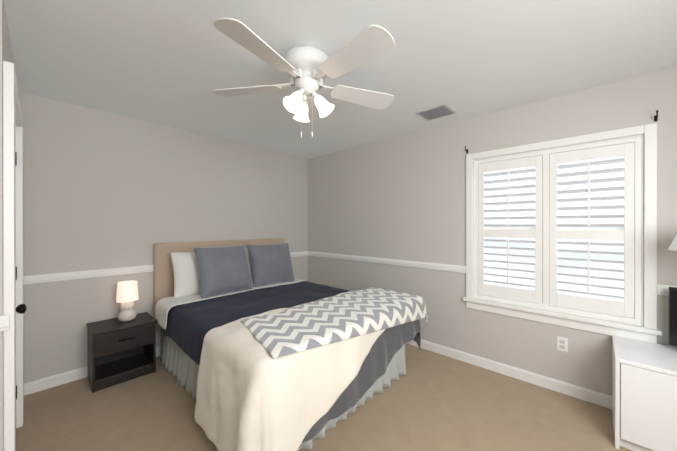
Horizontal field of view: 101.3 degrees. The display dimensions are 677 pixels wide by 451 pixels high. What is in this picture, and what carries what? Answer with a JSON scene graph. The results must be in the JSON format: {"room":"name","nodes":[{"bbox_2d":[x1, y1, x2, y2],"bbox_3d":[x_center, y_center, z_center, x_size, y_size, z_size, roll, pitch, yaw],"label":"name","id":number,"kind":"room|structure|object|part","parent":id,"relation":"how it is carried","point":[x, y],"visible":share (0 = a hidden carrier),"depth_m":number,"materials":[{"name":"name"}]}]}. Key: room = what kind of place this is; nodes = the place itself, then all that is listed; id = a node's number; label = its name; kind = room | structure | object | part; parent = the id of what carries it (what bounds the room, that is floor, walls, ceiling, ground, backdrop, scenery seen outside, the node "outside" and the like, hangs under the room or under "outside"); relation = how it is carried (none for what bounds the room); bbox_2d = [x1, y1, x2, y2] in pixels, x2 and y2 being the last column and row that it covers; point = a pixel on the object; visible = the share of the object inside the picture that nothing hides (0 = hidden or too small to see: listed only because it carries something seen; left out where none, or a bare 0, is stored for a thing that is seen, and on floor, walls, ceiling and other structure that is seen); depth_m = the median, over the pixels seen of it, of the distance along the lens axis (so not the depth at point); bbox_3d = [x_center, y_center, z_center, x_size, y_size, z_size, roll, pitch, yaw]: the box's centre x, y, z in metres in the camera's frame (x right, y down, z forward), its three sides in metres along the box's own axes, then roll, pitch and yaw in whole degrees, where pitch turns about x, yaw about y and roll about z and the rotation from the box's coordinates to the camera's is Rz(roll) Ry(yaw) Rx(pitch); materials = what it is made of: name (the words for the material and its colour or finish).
{"room":"bedroom","nodes":[
{"label":"bedroom","id":0,"kind":"room"},
{"bbox_2d":[0,0,18,450],"bbox_3d":[-2.081,0.149,1.697,1.418,2.440,0.120,0,0,43],"label":"wall","id":1,"kind":"structure","parent":0,"point":[6,53],"depth_m":1.26,"materials":[{"name":"grey paint"}]},
{"bbox_2d":[0,315,9,331],"bbox_3d":[-1.977,0.440,0.759,0.032,0.070,1.397,0,0,43],"label":"trim","id":2,"kind":"structure","parent":1,"relation":"attached to","point":[5,319],"depth_m":1.25,"materials":[{"name":"white"}]},
{"bbox_2d":[3,61,26,450],"bbox_3d":[-1.905,0.306,1.576,0.975,2.124,0.182,0,0,43],"label":"door frame","id":3,"kind":"structure","parent":1,"relation":"attached to","point":[14,307],"depth_m":1.29,"materials":[{"name":"white wood"}]},
{"bbox_3d":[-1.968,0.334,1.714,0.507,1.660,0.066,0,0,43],"label":"closet door knob","id":4,"kind":"part","parent":3,"relation":"part of","materials":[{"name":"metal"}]},
{"bbox_2d":[19,92,307,382],"bbox_3d":[-1.568,0.146,3.374,0.120,2.440,3.273,0,0,43],"label":"wall","id":5,"kind":"structure","parent":0,"point":[103,190],"depth_m":2.67,"materials":[{"name":"grey paint"}]},
{"bbox_2d":[24,346,160,395],"bbox_3d":[-1.526,1.318,3.319,0.017,0.096,3.005,0,0,43],"label":"baseboard","id":6,"kind":"structure","parent":5,"relation":"attached to","point":[38,385],"depth_m":2.37,"materials":[{"name":"white wood"}]},
{"bbox_2d":[25,251,307,284],"bbox_3d":[-1.514,0.436,3.324,0.027,0.070,3.032,0,0,43],"label":"trim","id":7,"kind":"structure","parent":5,"relation":"attached to","point":[64,276],"depth_m":2.53,"materials":[{"name":"white"}]},
{"bbox_2d":[16,343,631,450],"bbox_3d":[-0.231,1.420,1.189,5.058,0.100,4.648,0,0,43],"label":"floor","id":8,"kind":"structure","parent":0,"point":[431,401],"depth_m":1.99,"materials":[{"name":"carpet"}]},
{"bbox_2d":[87,312,156,392],"bbox_3d":[-1.974,1.122,2.540,0.394,0.490,0.457,0,0,43],"label":"nightstand","id":9,"kind":"object","parent":8,"relation":"on","point":[119,351],"visible":0.98,"depth_m":2.47,"materials":[{"name":"brown wood"}]},
{"bbox_3d":[-1.973,0.989,2.538,0.337,0.170,0.437,0,0,43],"label":"drawer","id":10,"kind":"part","parent":9,"relation":"part of","materials":[{"name":"brown wood"}]},
{"bbox_2d":[116,281,138,321],"bbox_3d":[-1.971,0.700,2.594,0.168,0.352,0.168,0,0,43],"label":"table lamp","id":11,"kind":"object","parent":9,"relation":"on","point":[127,294],"visible":1,"depth_m":2.54,"materials":[{"name":"beige ceramic"}]},
{"bbox_3d":[-1.971,0.609,2.594,0.168,0.170,0.168,0,0,43],"label":"lamp shade","id":12,"kind":"part","parent":11,"relation":"part of","materials":[{"name":"white fabric"}]},
{"bbox_2d":[154,238,427,450],"bbox_3d":[-0.550,0.772,2.663,2.314,1.190,1.927,0,0,43],"label":"bed","id":13,"kind":"object","parent":8,"relation":"on","point":[263,348],"visible":1,"depth_m":2.00,"materials":[{"name":"beige fabric"}]},
{"bbox_2d":[170,252,200,297],"bbox_3d":[-1.427,0.492,3.023,0.203,0.485,0.740,0,0,43],"label":"pillow","id":14,"kind":"object","parent":13,"relation":"on","point":[186,276],"depth_m":2.81,"materials":[{"name":"white fabric"}]},
{"bbox_3d":[-1.350,0.621,3.450,0.070,0.890,1.610,0,0,43],"label":"headboard","id":15,"kind":"part","parent":13,"relation":"part of","materials":[{"name":"beige fabric"}]},
{"bbox_2d":[194,245,252,298],"bbox_3d":[-1.209,0.467,2.970,0.276,0.536,0.629,0,0,43],"label":"pillow","id":16,"kind":"object","parent":13,"relation":"on","point":[219,272],"depth_m":2.87,"materials":[{"name":"fabric"}]},
{"bbox_2d":[246,248,251,277],"bbox_3d":[-0.909,0.491,3.579,0.207,0.485,0.740,0,0,43],"label":"pillow","id":17,"kind":"object","parent":13,"relation":"on","point":[249,250],"depth_m":3.32,"materials":[{"name":"white fabric"}]},
{"bbox_2d":[247,242,294,286],"bbox_3d":[-0.822,0.468,3.443,0.265,0.533,0.631,0,0,43],"label":"pillow","id":18,"kind":"object","parent":13,"relation":"on","point":[270,265],"depth_m":3.34,"materials":[{"name":"fabric"}]},
{"bbox_2d":[195,291,384,450],"bbox_3d":[-0.036,1.006,2.152,0.865,0.694,1.881,0,0,43],"label":"blanket","id":19,"kind":"object","parent":13,"relation":"on","point":[276,379],"depth_m":1.63,"materials":[{"name":"beige fabric"}]},
{"bbox_2d":[612,335,676,450],"bbox_3d":[2.312,1.089,1.446,1.250,0.560,0.522,0,0,43],"label":"cabinet","id":20,"kind":"object","parent":8,"relation":"on","point":[644,394],"visible":1,"depth_m":1.65,"materials":[{"name":"white wood"}]},
{"bbox_2d":[668,234,676,250],"bbox_3d":[2.111,0.403,1.582,0.304,0.811,0.304,0,0,43],"label":"light","id":21,"kind":"object","parent":20,"relation":"on","point":[673,246],"visible":1,"depth_m":1.65,"materials":[{"name":"white fabric"}]},
{"bbox_2d":[668,287,676,345],"bbox_3d":[2.409,0.604,1.592,0.668,0.409,0.140,0,0,43],"label":"tv","id":22,"kind":"object","parent":20,"relation":"on","point":[672,330],"visible":1,"depth_m":1.80,"materials":[{"name":"black plastic"}]},
{"bbox_2d":[4,0,676,158],"bbox_3d":[-0.231,-1.120,1.185,5.058,0.100,4.648,0,0,43],"label":"ceiling","id":23,"kind":"structure","parent":0,"point":[172,63],"depth_m":1.75,"materials":[{"name":"white paint"}]},
{"bbox_2d":[212,17,394,137],"bbox_3d":[-0.177,-0.808,1.689,1.182,0.524,1.208,0,0,43],"label":"ceiling fan","id":24,"kind":"object","parent":23,"relation":"hanging from","point":[307,69],"visible":1,"depth_m":1.60,"materials":[{"name":"white wood"}]},
{"bbox_3d":[-0.197,-0.946,1.722,0.290,0.248,0.290,0,0,43],"label":"motor","id":25,"kind":"part","parent":24,"relation":"part of","materials":[{"name":"white metal"}]},
{"bbox_2d":[415,103,456,120],"bbox_3d":[0.918,-1.066,2.617,0.290,0.012,0.270,0,0,43],"label":"ceiling vent","id":26,"kind":"object","parent":23,"relation":"in","point":[441,111],"depth_m":2.60,"materials":[{"name":"grey metal"}]},
{"bbox_2d":[308,67,676,395],"bbox_3d":[1.357,0.147,2.802,4.938,2.440,0.120,0,0,43],"label":"wall","id":27,"kind":"structure","parent":0,"point":[402,197],"depth_m":2.86,"materials":[{"name":"grey paint"}]},
{"bbox_2d":[308,251,465,272],"bbox_3d":[0.408,0.436,3.591,2.380,0.070,0.022,0,0,43],"label":"trim","id":28,"kind":"structure","parent":27,"relation":"attached to","point":[435,266],"depth_m":3.32,"materials":[{"name":"white wood"}]},
{"bbox_2d":[407,339,611,408],"bbox_3d":[1.267,1.318,2.796,4.817,0.096,0.014,0,0,43],"label":"baseboard","id":29,"kind":"structure","parent":27,"relation":"attached to","point":[559,386],"depth_m":2.45,"materials":[{"name":"white wood"}]},
{"bbox_2d":[463,110,661,342],"bbox_3d":[1.765,0.015,2.375,1.300,1.605,0.187,0,0,43],"label":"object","id":30,"kind":"object","parent":27,"relation":"attached to","point":[636,232],"visible":1,"depth_m":2.24,"materials":[{"name":"white wood"}]},
{"bbox_2d":[557,336,567,352],"bbox_3d":[1.832,0.968,2.273,0.070,0.114,0.007,0,0,43],"label":"electrical outlet plate","id":31,"kind":"object","parent":27,"relation":"attached to","point":[559,344],"depth_m":2.27,"materials":[{"name":"white plastic"}]},
{"bbox_3d":[1.830,0.968,2.271,0.032,0.066,0.001,0,0,43],"label":"electrical outlets","id":32,"kind":"part","parent":31,"relation":"part of","materials":[{"name":"white plastic"}]},
{"bbox_2d":[657,284,676,295],"bbox_3d":[2.613,0.439,1.533,1.129,0.070,0.022,0,0,43],"label":"trim","id":33,"kind":"structure","parent":27,"relation":"attached to","point":[661,289],"depth_m":1.89,"materials":[{"name":"white"}]},
{"label":"outside","id":34,"kind":"structure","parent":0,"visible":0},
{"bbox_2d":[485,156,623,301],"bbox_3d":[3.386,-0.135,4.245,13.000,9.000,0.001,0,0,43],"label":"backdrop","id":35,"kind":"structure","parent":34,"point":[604,282],"depth_m":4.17,"materials":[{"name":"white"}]}
]}

